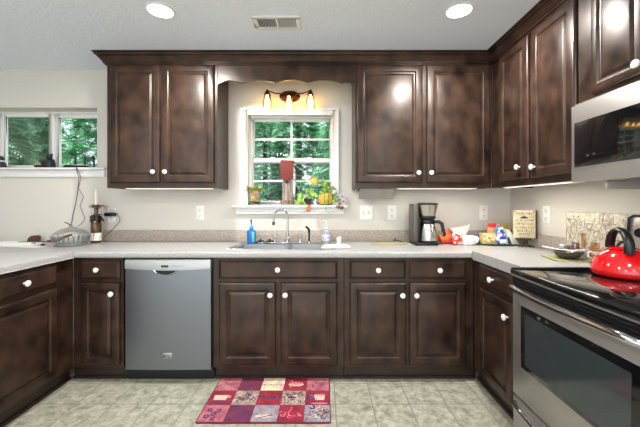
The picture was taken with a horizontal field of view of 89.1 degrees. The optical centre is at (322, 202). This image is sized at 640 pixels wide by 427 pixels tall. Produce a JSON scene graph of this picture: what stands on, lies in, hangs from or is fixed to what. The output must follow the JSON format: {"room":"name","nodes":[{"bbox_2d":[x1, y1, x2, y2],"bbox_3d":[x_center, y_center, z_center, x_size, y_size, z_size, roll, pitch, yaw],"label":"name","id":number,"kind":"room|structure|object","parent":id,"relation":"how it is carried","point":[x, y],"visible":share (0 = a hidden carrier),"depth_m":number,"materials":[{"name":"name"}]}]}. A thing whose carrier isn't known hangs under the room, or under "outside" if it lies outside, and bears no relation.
{"room":"kitchen","nodes":[
{"label":"kitchen","id":0,"kind":"room"},
{"bbox_2d":[0,70,509,343],"bbox_3d":[-1.405,0.035,2.994,6.389,2.440,0.200,0,0,0],"label":"wall","id":1,"kind":"structure","parent":0,"point":[29,206],"depth_m":2.89,"materials":[{"name":"beige paint"}]},
{"bbox_2d":[0,112,106,176],"bbox_3d":[-2.542,-0.540,2.966,1.247,0.622,0.243,0,0,0],"label":"window","id":2,"kind":"structure","parent":1,"relation":"in","point":[55,118],"depth_m":3.03,"materials":[{"name":"white"}]},
{"bbox_2d":[0,156,6,166],"bbox_3d":[-2.927,-0.370,2.954,0.080,0.115,0.079,0,0,0],"label":"snowman figurine","id":3,"kind":"object","parent":2,"relation":"on","point":[2,160],"visible":0.87,"depth_m":2.94,"materials":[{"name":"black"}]},
{"bbox_2d":[34,159,43,166],"bbox_3d":[-2.563,-0.365,2.957,0.102,0.104,0.091,0,0,-27],"label":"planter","id":4,"kind":"object","parent":2,"relation":"on","point":[40,160],"visible":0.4,"depth_m":2.92,"materials":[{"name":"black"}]},
{"bbox_2d":[40,154,55,166],"bbox_3d":[-2.438,-0.376,2.897,0.121,0.130,0.100,0,0,0],"label":"bear figurine","id":5,"kind":"object","parent":2,"relation":"on","point":[49,162],"visible":0.95,"depth_m":2.87,"materials":[{"name":"black"}]},
{"bbox_2d":[63,156,94,166],"bbox_3d":[-2.226,-0.375,2.978,0.242,0.125,0.100,0,0,0],"label":"router","id":6,"kind":"object","parent":2,"relation":"on","point":[74,165],"visible":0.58,"depth_m":3.02,"materials":[{"name":"black plastic"}]},
{"bbox_2d":[64,168,78,224],"bbox_3d":[-2.190,-0.062,2.853,0.114,0.515,0.084,0,0,-26],"label":"cord","id":7,"kind":"object","parent":6,"relation":"hanging from","point":[76,168],"visible":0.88,"depth_m":2.85,"materials":[{"name":"grey plastic"}]},
{"bbox_2d":[70,167,84,226],"bbox_3d":[-2.136,-0.049,2.845,0.071,0.541,0.127,0,0,15],"label":"cord","id":8,"kind":"object","parent":6,"relation":"hanging from","point":[77,167],"visible":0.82,"depth_m":2.86,"materials":[{"name":"grey plastic"}]},
{"bbox_2d":[103,209,119,238],"bbox_3d":[-1.859,0.188,2.863,0.148,0.277,0.043,0,0,0],"label":"charger","id":9,"kind":"object","parent":1,"relation":"attached to","point":[111,211],"visible":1,"depth_m":2.85,"materials":[{"name":"black plastic"}]},
{"bbox_2d":[108,208,115,221],"bbox_3d":[-1.876,0.106,2.889,0.075,0.128,0.010,0,0,0],"label":"outlet","id":10,"kind":"object","parent":1,"relation":"attached to","point":[110,218],"visible":0.7,"depth_m":2.89,"materials":[{"name":"white plastic"}]},
{"bbox_2d":[107,65,227,189],"bbox_3d":[-1.281,-0.618,2.714,0.878,0.998,0.356,0,0,0],"label":"upper cabinet","id":11,"kind":"object","parent":1,"relation":"attached to","point":[167,125],"visible":0.98,"depth_m":2.57,"materials":[{"name":"brown wood"}]},
{"bbox_2d":[125,188,214,188],"bbox_3d":[-1.245,-0.122,2.649,0.710,0.016,0.060,0,0,0],"label":"light","id":12,"kind":"object","parent":11,"relation":"attached to","point":[125,188],"visible":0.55,"depth_m":2.62,"materials":[{"name":"white plastic"}]},
{"bbox_2d":[218,65,354,84],"bbox_3d":[-0.293,-1.032,2.598,1.091,0.171,0.020,0,0,0],"label":"valance","id":13,"kind":"object","parent":11,"relation":"attached to","point":[308,74],"visible":0.88,"depth_m":2.59,"materials":[{"name":"brown wood"}]},
{"bbox_2d":[196,206,203,219],"bbox_3d":[-1.094,0.086,2.889,0.075,0.128,0.010,0,0,0],"label":"outlet","id":14,"kind":"object","parent":1,"relation":"attached to","point":[199,209],"visible":1,"depth_m":2.89,"materials":[{"name":"white plastic"}]},
{"bbox_2d":[264,89,313,108],"bbox_3d":[-0.295,-0.896,2.830,0.460,0.201,0.128,0,0,0],"label":"vanity light","id":15,"kind":"object","parent":1,"relation":"attached to","point":[288,97],"visible":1,"depth_m":2.80,"materials":[{"name":"white glass"}]},
{"bbox_2d":[232,108,347,213],"bbox_3d":[-0.288,-0.373,2.942,1.012,0.938,0.227,0,0,0],"label":"window","id":16,"kind":"structure","parent":1,"relation":"in","point":[247,123],"depth_m":2.88,"materials":[{"name":"white wood"}]},
{"bbox_2d":[246,185,264,204],"bbox_3d":[-0.600,-0.071,2.886,0.177,0.177,0.196,0,0,33],"label":"potted succulent","id":17,"kind":"object","parent":16,"relation":"on","point":[255,192],"visible":1,"depth_m":2.85,"materials":[{"name":"beige ceramic"}]},
{"bbox_2d":[250,191,260,201],"bbox_3d":[-0.603,-0.056,2.882,0.096,0.103,0.096,0,0,0],"label":"pot","id":18,"kind":"object","parent":17,"relation":"on","point":[255,195],"depth_m":2.85,"materials":[{"name":"ceramic"}]},
{"bbox_2d":[276,160,295,204],"bbox_3d":[-0.324,-0.180,2.900,0.172,0.395,0.108,0,0,0],"label":"birdhouse","id":19,"kind":"object","parent":16,"relation":"on","point":[286,166],"visible":1,"depth_m":2.86,"materials":[{"name":"brown wood"}]},
{"bbox_2d":[294,188,317,204],"bbox_3d":[-0.151,-0.043,2.879,0.218,0.186,0.070,0,0,0],"label":"pothos","id":20,"kind":"object","parent":16,"relation":"on","point":[310,192],"visible":0.97,"depth_m":2.87,"materials":[{"name":"green plant"}]},
{"bbox_2d":[304,199,311,204],"bbox_3d":[-0.133,-0.010,2.879,0.070,0.055,0.070,0,0,0],"label":"pot","id":21,"kind":"object","parent":20,"relation":"on","point":[306,201],"depth_m":2.85,"materials":[{"name":"black"}]},
{"bbox_2d":[309,176,317,185],"bbox_3d":[-0.081,-0.211,2.962,0.097,0.119,0.018,0,0,0],"label":"suncatcher","id":22,"kind":"object","parent":16,"relation":"hanging from","point":[314,180],"visible":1,"depth_m":2.96,"materials":[{"name":"yellow glass"}]},
{"bbox_2d":[318,179,343,212],"bbox_3d":[0.071,-0.068,2.876,0.225,0.303,0.131,0,0,0],"label":"planter","id":23,"kind":"object","parent":16,"relation":"on","point":[325,198],"visible":1,"depth_m":2.84,"materials":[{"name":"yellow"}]},
{"bbox_2d":[337,193,346,204],"bbox_3d":[0.168,-0.037,2.865,0.095,0.112,0.036,0,0,13],"label":"orchid spray","id":24,"kind":"object","parent":16,"relation":"on","point":[341,196],"visible":0.96,"depth_m":2.86,"materials":[{"name":"pink plant"}]},
{"bbox_2d":[91,0,568,65],"bbox_3d":[-0.225,-1.141,1.921,3.315,0.088,1.638,0,0,6],"label":"trim","id":25,"kind":"structure","parent":1,"relation":"attached to","point":[543,9],"depth_m":2.54,"materials":[{"name":"brown wood"}]},
{"bbox_2d":[104,230,565,249],"bbox_3d":[-0.136,0.291,2.307,3.610,0.100,1.181,0,0,0],"label":"backsplash","id":26,"kind":"structure","parent":1,"relation":"attached to","point":[115,235],"depth_m":2.87,"materials":[{"name":"laminate"}]},
{"bbox_2d":[360,206,372,219],"bbox_3d":[0.385,0.086,2.885,0.118,0.128,0.018,0,0,0],"label":"light switch","id":27,"kind":"object","parent":1,"relation":"attached to","point":[366,212],"visible":1,"depth_m":2.89,"materials":[{"name":"white plastic"}]},
{"bbox_2d":[388,206,395,219],"bbox_3d":[0.614,0.086,2.889,0.075,0.128,0.010,0,0,0],"label":"outlet","id":28,"kind":"object","parent":1,"relation":"attached to","point":[391,209],"visible":1,"depth_m":2.89,"materials":[{"name":"white plastic"}]},
{"bbox_2d":[352,65,490,189],"bbox_3d":[0.798,-0.618,2.714,1.085,0.998,0.356,0,0,0],"label":"upper cabinet","id":29,"kind":"object","parent":1,"relation":"attached to","point":[414,126],"visible":1,"depth_m":2.57,"materials":[{"name":"brown wood"}]},
{"bbox_2d":[358,188,394,198],"bbox_3d":[0.445,-0.082,2.724,0.310,0.096,0.110,0,0,0],"label":"holder","id":30,"kind":"object","parent":29,"relation":"attached to","point":[363,193],"visible":0.97,"depth_m":2.71,"materials":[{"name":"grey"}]},
{"bbox_2d":[396,188,477,188],"bbox_3d":[0.925,-0.122,2.649,0.650,0.016,0.060,0,0,0],"label":"light","id":31,"kind":"object","parent":29,"relation":"attached to","point":[396,188],"visible":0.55,"depth_m":2.62,"materials":[{"name":"white plastic"}]},
{"bbox_2d":[479,206,487,219],"bbox_3d":[1.427,0.086,2.889,0.075,0.128,0.010,0,0,0],"label":"outlet","id":32,"kind":"object","parent":1,"relation":"attached to","point":[483,210],"visible":1,"depth_m":2.89,"materials":[{"name":"white plastic"}]},
{"bbox_2d":[4,344,512,426],"bbox_3d":[-1.405,1.305,-0.256,6.389,0.100,6.700,0,0,0],"label":"floor","id":33,"kind":"structure","parent":0,"point":[127,402],"depth_m":2.02,"materials":[{"name":"tile"}]},
{"bbox_2d":[0,259,72,426],"bbox_3d":[-2.021,0.819,1.889,0.638,0.872,0.853,0,0,0],"label":"base cabinet","id":34,"kind":"object","parent":33,"relation":"on","point":[36,303],"visible":0.99,"depth_m":1.96,"materials":[{"name":"brown wood"}]},
{"bbox_2d":[73,258,127,378],"bbox_3d":[-1.593,0.819,2.550,0.384,0.872,0.638,0,0,0],"label":"base cabinet","id":35,"kind":"object","parent":33,"relation":"on","point":[99,283],"visible":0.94,"depth_m":2.27,"materials":[{"name":"brown wood"}]},
{"bbox_2d":[125,258,214,378],"bbox_3d":[-1.084,0.821,2.553,0.624,0.868,0.622,0,0,0],"label":"dishwasher","id":36,"kind":"object","parent":33,"relation":"on","point":[169,302],"visible":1,"depth_m":2.25,"materials":[{"name":"silver metal"}]},
{"bbox_2d":[195,378,330,423],"bbox_3d":[-0.341,1.250,2.082,0.774,0.010,0.473,0,0,0],"label":"kitchen mat","id":37,"kind":"object","parent":33,"relation":"on","point":[232,400],"visible":1,"depth_m":2.03,"materials":[{"name":"red"}]},
{"bbox_2d":[214,258,343,378],"bbox_3d":[-0.311,0.819,2.550,0.913,0.872,0.638,0,0,0],"label":"base cabinet","id":38,"kind":"object","parent":33,"relation":"on","point":[274,317],"visible":0.97,"depth_m":2.27,"materials":[{"name":"brown wood"}]},
{"bbox_2d":[0,230,589,274],"bbox_3d":[-0.766,0.316,2.162,4.886,0.150,1.481,0,0,0],"label":"countertop","id":39,"kind":"structure","parent":38,"relation":"on","point":[117,243],"depth_m":2.33,"materials":[{"name":"laminate"}]},
{"bbox_2d":[0,245,45,247],"bbox_3d":[-2.341,0.338,2.529,0.340,0.005,0.070,0,0,7],"label":"envelope","id":40,"kind":"object","parent":39,"relation":"on","point":[14,245],"visible":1,"depth_m":2.51,"materials":[{"name":"white paper"}]},
{"bbox_2d":[0,241,51,245],"bbox_3d":[-2.535,0.334,2.673,0.410,0.012,0.230,0,0,-3],"label":"notepad","id":41,"kind":"object","parent":39,"relation":"on","point":[4,243],"visible":0.78,"depth_m":2.63,"materials":[{"name":"white paper"}]},
{"bbox_2d":[27,235,40,240],"bbox_3d":[-2.517,0.310,2.830,0.099,0.060,0.040,0,0,0],"label":"hairbrush","id":42,"kind":"object","parent":39,"relation":"on","point":[35,237],"visible":0.7,"depth_m":2.81,"materials":[{"name":"red"}]},
{"bbox_2d":[21,234,72,241],"bbox_3d":[-2.334,0.297,2.731,0.404,0.070,0.034,0,0,-8],"label":"knife","id":43,"kind":"object","parent":39,"relation":"on","point":[69,235],"visible":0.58,"depth_m":2.72,"materials":[{"name":"grey metal"}]},
{"bbox_2d":[49,224,90,246],"bbox_3d":[-2.031,0.254,2.620,0.269,0.172,0.269,0,0,0],"label":"cake dome","id":44,"kind":"object","parent":39,"relation":"on","point":[56,242],"visible":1,"depth_m":2.63,"materials":[{"name":"clear glass"}]},
{"bbox_2d":[49,233,90,243],"bbox_3d":[-2.031,0.290,2.620,0.269,0.064,0.269,0,0,0],"label":"ribbed bowl","id":45,"kind":"object","parent":44,"relation":"on","point":[55,240],"depth_m":2.62,"materials":[{"name":"clear glass"}]},
{"bbox_2d":[89,204,109,242],"bbox_3d":[-1.923,0.176,2.784,0.182,0.328,0.140,0,0,0],"label":"candle holder","id":46,"kind":"object","parent":39,"relation":"on","point":[96,219],"visible":0.99,"depth_m":2.76,"materials":[{"name":"glass"}]},
{"bbox_2d":[94,189,97,204],"bbox_3d":[-1.948,-0.055,2.790,0.025,0.138,0.024,0,0,0],"label":"taper candle","id":47,"kind":"object","parent":46,"relation":"on","point":[96,191],"visible":1,"depth_m":2.78,"materials":[{"name":"beige wax"}]},
{"bbox_2d":[90,204,109,208],"bbox_3d":[-1.911,0.035,2.766,0.159,0.045,0.100,0,0,0],"label":"dried flower","id":48,"kind":"object","parent":46,"relation":"on","point":[97,206],"depth_m":2.77,"materials":[{"name":"brown plant"}]},
{"bbox_2d":[228,242,341,249],"bbox_3d":[-0.285,0.429,2.578,0.850,0.180,0.448,0,0,0],"label":"sink","id":49,"kind":"object","parent":39,"relation":"in","point":[242,245],"visible":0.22,"depth_m":2.69,"materials":[{"name":"silver metal"}]},
{"bbox_2d":[247,219,255,243],"bbox_3d":[-0.605,0.237,2.742,0.076,0.203,0.058,0,0,0],"label":"soap bottle","id":50,"kind":"object","parent":49,"relation":"on","point":[251,233],"visible":1,"depth_m":2.72,"materials":[{"name":"blue plastic"}]},
{"bbox_2d":[305,226,310,242],"bbox_3d":[-0.126,0.265,2.747,0.055,0.148,0.040,0,0,-16],"label":"sprayer","id":51,"kind":"object","parent":49,"relation":"on","point":[308,228],"visible":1,"depth_m":2.74,"materials":[{"name":"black metal"}]},
{"bbox_2d":[322,220,329,243],"bbox_3d":[0.025,0.240,2.729,0.071,0.198,0.053,0,0,0],"label":"hand soap","id":52,"kind":"object","parent":49,"relation":"on","point":[325,233],"visible":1,"depth_m":2.71,"materials":[{"name":"white"}]},
{"bbox_2d":[272,209,301,242],"bbox_3d":[-0.299,0.194,2.741,0.268,0.290,0.072,0,0,0],"label":"faucet","id":53,"kind":"object","parent":39,"relation":"on","point":[287,239],"visible":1,"depth_m":2.74,"materials":[{"name":"silver metal"}]},
{"bbox_2d":[321,244,349,248],"bbox_3d":[0.095,0.328,2.469,0.213,0.022,0.110,0,0,-4],"label":"soap tray","id":54,"kind":"object","parent":39,"relation":"on","point":[326,246],"visible":1,"depth_m":2.42,"materials":[{"name":"white"}]},
{"bbox_2d":[337,237,340,244],"bbox_3d":[0.122,0.286,2.479,0.035,0.060,0.035,0,0,0],"label":"scrub brush","id":55,"kind":"object","parent":54,"relation":"on","point":[338,238],"visible":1,"depth_m":2.47,"materials":[{"name":"white plastic"}]},
{"bbox_2d":[371,242,411,244],"bbox_3d":[0.568,0.337,2.719,0.308,0.006,0.150,0,0,0],"label":"drying mat","id":56,"kind":"object","parent":39,"relation":"on","point":[374,243],"visible":1,"depth_m":2.68,"materials":[{"name":"beige fabric"}]},
{"bbox_2d":[409,203,445,245],"bbox_3d":[0.864,0.169,2.690,0.258,0.343,0.200,0,0,0],"label":"coffee maker","id":57,"kind":"object","parent":39,"relation":"on","point":[422,227],"visible":1,"depth_m":2.62,"materials":[{"name":"black plastic"}]},
{"bbox_2d":[418,205,437,215],"bbox_3d":[0.859,0.061,2.676,0.170,0.094,0.170,0,0,0],"label":"basket","id":58,"kind":"object","parent":57,"relation":"on","point":[423,210],"depth_m":2.61,"materials":[{"name":"silver metal"}]},
{"bbox_2d":[438,228,451,243],"bbox_3d":[1.039,0.276,2.743,0.128,0.127,0.093,0,0,0],"label":"snack bag","id":59,"kind":"object","parent":39,"relation":"on","point":[447,239],"visible":0.7,"depth_m":2.71,"materials":[{"name":"orange plastic"}]},
{"bbox_2d":[451,233,461,244],"bbox_3d":[1.090,0.291,2.644,0.087,0.096,0.064,0,0,0],"label":"chip bag","id":60,"kind":"object","parent":39,"relation":"on","point":[456,239],"visible":1,"depth_m":2.62,"materials":[{"name":"red plastic"}]},
{"bbox_2d":[451,224,469,235],"bbox_3d":[1.177,0.258,2.781,0.165,0.160,0.069,0,0,0],"label":"plastic wrap","id":61,"kind":"object","parent":39,"relation":"on","point":[463,230],"visible":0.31,"depth_m":2.77,"materials":[{"name":"white plastic"}]},
{"bbox_2d":[462,235,478,244],"bbox_3d":[1.196,0.302,2.648,0.147,0.076,0.099,0,0,0],"label":"bag","id":62,"kind":"object","parent":39,"relation":"on","point":[468,239],"visible":0.96,"depth_m":2.61,"materials":[{"name":"white plastic"}]},
{"bbox_2d":[477,243,516,245],"bbox_3d":[1.427,0.334,2.679,0.332,0.013,0.259,0,0,0],"label":"serving tray","id":63,"kind":"object","parent":39,"relation":"on","point":[477,243],"visible":0.48,"depth_m":2.58,"materials":[{"name":"green"}]},
{"bbox_2d":[479,233,497,243],"bbox_3d":[1.355,0.289,2.659,0.124,0.088,0.061,0,0,3],"label":"box","id":64,"kind":"object","parent":63,"relation":"on","point":[484,238],"visible":0.86,"depth_m":2.63,"materials":[{"name":"yellow cardboard"}]},
{"bbox_2d":[487,223,496,232],"bbox_3d":[1.418,0.249,2.729,0.077,0.168,0.030,0,0,8],"label":"packet","id":65,"kind":"object","parent":63,"relation":"on","point":[490,226],"visible":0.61,"depth_m":2.72,"materials":[{"name":"orange"}]},
{"bbox_2d":[494,224,501,232],"bbox_3d":[1.444,0.252,2.679,0.064,0.158,0.035,0,0,10],"label":"packet","id":66,"kind":"object","parent":63,"relation":"on","point":[497,225],"visible":0.36,"depth_m":2.67,"materials":[{"name":"plastic"}]},
{"bbox_2d":[496,227,505,243],"bbox_3d":[1.432,0.264,2.616,0.077,0.136,0.049,0,0,-6],"label":"packet","id":67,"kind":"object","parent":63,"relation":"on","point":[500,233],"visible":1,"depth_m":2.60,"materials":[{"name":"white plastic"}]},
{"bbox_2d":[500,224,508,229],"bbox_3d":[1.516,0.256,2.750,0.100,0.155,0.040,0,0,-4],"label":"box","id":68,"kind":"object","parent":63,"relation":"on","point":[505,226],"visible":0.24,"depth_m":2.73,"materials":[{"name":"yellow cardboard"}]},
{"bbox_2d":[505,229,519,244],"bbox_3d":[1.527,0.272,2.627,0.110,0.123,0.048,0,0,6],"label":"flour bag","id":69,"kind":"object","parent":63,"relation":"on","point":[510,239],"visible":0.81,"depth_m":2.61,"materials":[{"name":"white paper"}]},
{"bbox_2d":[518,238,534,247],"bbox_3d":[1.566,0.306,2.514,0.109,0.068,0.078,0,0,20],"label":"easel","id":70,"kind":"object","parent":39,"relation":"on","point":[526,240],"visible":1,"depth_m":2.49,"materials":[{"name":"grey metal"}]},
{"bbox_2d":[513,210,536,238],"bbox_3d":[1.570,0.165,2.530,0.162,0.219,0.032,0,0,20],"label":"plaque","id":71,"kind":"object","parent":70,"relation":"on","point":[524,221],"visible":1,"depth_m":2.52,"materials":[{"name":"beige wood"}]},
{"bbox_2d":[559,244,571,249],"bbox_3d":[1.565,0.303,2.100,0.068,0.073,0.067,0,0,0],"label":"storage jar","id":72,"kind":"object","parent":39,"relation":"on","point":[561,246],"visible":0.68,"depth_m":2.08,"materials":[{"name":"silver metal"}]},
{"bbox_2d":[541,255,590,262],"bbox_3d":[1.474,0.337,1.970,0.199,0.006,0.200,0,0,12],"label":"trivet","id":73,"kind":"object","parent":39,"relation":"on","point":[552,257],"visible":0.67,"depth_m":1.92,"materials":[{"name":"green fabric"}]},
{"bbox_2d":[553,249,584,259],"bbox_3d":[1.475,0.311,1.955,0.156,0.045,0.155,0,0,-20],"label":"serving bowl","id":74,"kind":"object","parent":73,"relation":"on","point":[572,255],"visible":0.92,"depth_m":1.91,"materials":[{"name":"grey metal"}]},
{"bbox_2d":[542,246,585,251],"bbox_3d":[1.456,0.278,1.966,0.217,0.027,0.038,0,0,30],"label":"spoon","id":75,"kind":"object","parent":74,"relation":"on","point":[577,250],"visible":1,"depth_m":1.94,"materials":[{"name":"silver metal"}]},
{"bbox_2d":[571,242,580,249],"bbox_3d":[1.570,0.292,2.020,0.048,0.096,0.047,0,0,0],"label":"shaker","id":76,"kind":"object","parent":73,"relation":"on","point":[575,245],"visible":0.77,"depth_m":2.00,"materials":[{"name":"brown"}]},
{"bbox_2d":[587,248,602,259],"bbox_3d":[1.579,0.302,1.876,0.082,0.075,0.068,0,0,-34],"label":"mug","id":77,"kind":"object","parent":39,"relation":"on","point":[593,251],"visible":0.43,"depth_m":1.88,"materials":[{"name":"white ceramic"}]},
{"bbox_2d":[566,211,627,258],"bbox_3d":[1.630,0.198,1.960,0.009,0.285,0.436,0,0,0],"label":"cutting board","id":78,"kind":"object","parent":39,"relation":"on","point":[590,229],"visible":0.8,"depth_m":1.97,"materials":[{"name":"beige"}]},
{"bbox_2d":[581,233,585,247],"bbox_3d":[1.627,0.235,2.030,0.001,0.090,0.035,0,0,0],"label":"print","id":79,"kind":"object","parent":78,"relation":"attached to","point":[583,235],"depth_m":2.03},
{"bbox_2d":[590,242,599,247],"bbox_3d":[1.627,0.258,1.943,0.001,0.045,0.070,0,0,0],"label":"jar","id":80,"kind":"object","parent":78,"relation":"attached to","point":[592,244],"depth_m":1.94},
{"bbox_2d":[344,258,475,378],"bbox_3d":[0.620,0.819,2.550,0.940,0.872,0.638,0,0,0],"label":"base cabinet","id":81,"kind":"object","parent":33,"relation":"on","point":[405,318],"visible":0.98,"depth_m":2.27,"materials":[{"name":"brown wood"}]},
{"bbox_2d":[474,260,513,419],"bbox_3d":[1.326,0.819,2.015,0.638,0.872,0.599,0,0,0],"label":"base cabinet","id":82,"kind":"object","parent":33,"relation":"on","point":[493,299],"visible":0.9,"depth_m":1.98,"materials":[{"name":"brown wood"}]},
{"bbox_2d":[509,214,639,426],"bbox_3d":[1.297,0.656,1.331,0.737,1.197,0.760,0,0,0],"label":"range","id":83,"kind":"object","parent":33,"relation":"on","point":[576,330],"visible":0.85,"depth_m":1.31,"materials":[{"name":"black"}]},
{"bbox_2d":[511,267,639,320],"bbox_3d":[1.292,0.353,1.331,0.615,0.035,0.760,0,0,0],"label":"cooktop","id":84,"kind":"object","parent":83,"relation":"in","point":[620,298],"depth_m":1.34,"materials":[{"name":"black glass"}]},
{"bbox_2d":[589,227,639,280],"bbox_3d":[1.415,0.227,1.530,0.250,0.226,0.250,0,0,-23],"label":"kettle","id":85,"kind":"object","parent":83,"relation":"on","point":[620,262],"visible":1,"depth_m":1.48,"materials":[{"name":"red metal"}]},
{"bbox_2d":[0,0,539,69],"bbox_3d":[-1.405,-1.245,-0.256,6.389,0.120,6.700,0,0,0],"label":"ceiling","id":86,"kind":"structure","parent":0,"point":[34,34],"depth_m":2.19,"materials":[{"name":"white paint"}]},
{"bbox_2d":[145,2,174,18],"bbox_3d":[-1.000,-1.181,2.000,0.164,0.007,0.164,0,0,0],"label":"recessed light","id":87,"kind":"object","parent":86,"relation":"in","point":[160,10],"visible":1,"depth_m":1.99,"materials":[{"name":"white"}]},
{"bbox_2d":[251,16,300,29],"bbox_3d":[-0.301,-1.181,2.132,0.314,0.008,0.156,0,0,0],"label":"ceiling vent","id":88,"kind":"object","parent":86,"relation":"in","point":[260,22],"visible":1,"depth_m":2.13,"materials":[{"name":"white metal"}]},
{"bbox_2d":[445,2,473,18],"bbox_3d":[0.837,-1.181,2.000,0.164,0.007,0.164,0,0,0],"label":"recessed light","id":89,"kind":"object","parent":86,"relation":"in","point":[462,9],"visible":1,"depth_m":1.99,"materials":[{"name":"white"}]},
{"bbox_2d":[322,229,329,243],"bbox_3d":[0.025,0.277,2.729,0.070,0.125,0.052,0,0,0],"label":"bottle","id":90,"kind":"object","parent":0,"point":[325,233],"depth_m":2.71,"materials":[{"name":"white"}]},
{"bbox_2d":[510,182,639,237],"bbox_3d":[1.729,0.035,-0.356,0.120,2.440,6.500,0,0,0],"label":"wall","id":91,"kind":"structure","parent":0,"point":[586,196],"depth_m":2.25,"materials":[{"name":"beige paint"}]},
{"bbox_2d":[492,0,583,187],"bbox_3d":[1.478,-0.618,2.151,0.376,0.998,0.873,0,0,0],"label":"upper cabinet","id":92,"kind":"object","parent":91,"relation":"attached to","point":[535,82],"visible":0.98,"depth_m":2.02,"materials":[{"name":"brown wood"}]},
{"bbox_2d":[502,181,578,187],"bbox_3d":[1.402,-0.122,2.124,0.060,0.016,0.740,0,0,0],"label":"light","id":93,"kind":"object","parent":92,"relation":"attached to","point":[569,181],"visible":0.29,"depth_m":2.06,"materials":[{"name":"white plastic"}]},
{"bbox_2d":[543,206,549,222],"bbox_3d":[1.664,0.086,2.421,0.010,0.128,0.075,0,0,0],"label":"outlet","id":94,"kind":"object","parent":91,"relation":"attached to","point":[546,209],"visible":1,"depth_m":2.41,"materials":[{"name":"white plastic"}]},
{"bbox_2d":[578,0,639,103],"bbox_3d":[1.478,-0.819,1.331,0.376,0.597,0.758,0,0,0],"label":"upper cabinet","id":95,"kind":"object","parent":91,"relation":"attached to","point":[608,30],"visible":0.95,"depth_m":1.52,"materials":[{"name":"brown wood"}]},
{"bbox_2d":[572,80,639,188],"bbox_3d":[1.462,-0.293,1.329,0.409,0.442,0.754,0,0,0],"label":"microwave","id":96,"kind":"object","parent":95,"relation":"attached to","point":[605,127],"visible":1,"depth_m":1.49,"materials":[{"name":"grey metal"}]},
{"label":"outside","id":97,"kind":"structure","parent":0,"visible":0},
{"bbox_3d":[-3.000,2.055,10.994,22.000,0.200,15.800,0,0,0],"label":"ground","id":98,"kind":"structure","parent":97,"visible":0},
{"bbox_2d":[8,118,43,164],"bbox_3d":[-7.150,-1.107,6.904,2.407,6.360,2.360,0,0,-37],"label":"conifer","id":99,"kind":"object","parent":98,"relation":"on","point":[15,127],"visible":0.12,"depth_m":7.17,"materials":[{"name":"green plant"}]},
{"bbox_2d":[8,118,62,164],"bbox_3d":[-8.520,-1.248,9.285,2.418,6.479,2.459,0,0,3],"label":"conifer","id":100,"kind":"object","parent":98,"relation":"on","point":[41,132],"visible":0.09,"depth_m":9.23,"materials":[{"name":"green plant"}]},
{"bbox_2d":[29,118,71,165],"bbox_3d":[-10.103,-1.201,11.784,2.480,6.554,2.432,0,0,-18],"label":"conifer","id":101,"kind":"object","parent":98,"relation":"on","point":[63,130],"visible":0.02,"depth_m":11.98,"materials":[{"name":"green plant"}]},
{"bbox_2d":[62,119,96,165],"bbox_3d":[-4.588,-1.059,6.911,2.275,6.096,2.314,0,0,-28],"label":"conifer","id":102,"kind":"object","parent":98,"relation":"on","point":[79,126],"visible":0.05,"depth_m":6.41,"materials":[{"name":"green plant"}]},
{"bbox_2d":[254,122,267,200],"bbox_3d":[-2.160,-1.059,6.912,2.313,6.096,2.275,0,0,0],"label":"conifer","id":103,"kind":"object","parent":98,"relation":"on","point":[258,169],"visible":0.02,"depth_m":6.97,"materials":[{"name":"green plant"}]},
{"bbox_2d":[254,122,279,200],"bbox_3d":[-2.092,-1.107,11.799,2.407,6.360,2.360,0,0,25],"label":"conifer","id":104,"kind":"object","parent":98,"relation":"on","point":[265,128],"visible":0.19,"depth_m":11.42,"materials":[{"name":"green plant"}]},
{"bbox_2d":[260,122,325,200],"bbox_3d":[-0.701,-1.248,9.272,2.459,6.479,2.418,0,0,31],"label":"conifer","id":105,"kind":"object","parent":98,"relation":"on","point":[300,130],"visible":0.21,"depth_m":8.93,"materials":[{"name":"green plant"}]},
{"bbox_2d":[305,122,328,200],"bbox_3d":[0.756,-1.294,6.885,2.504,6.748,2.554,0,0,22],"label":"conifer","id":106,"kind":"object","parent":98,"relation":"on","point":[324,175],"visible":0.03,"depth_m":6.78,"materials":[{"name":"green plant"}]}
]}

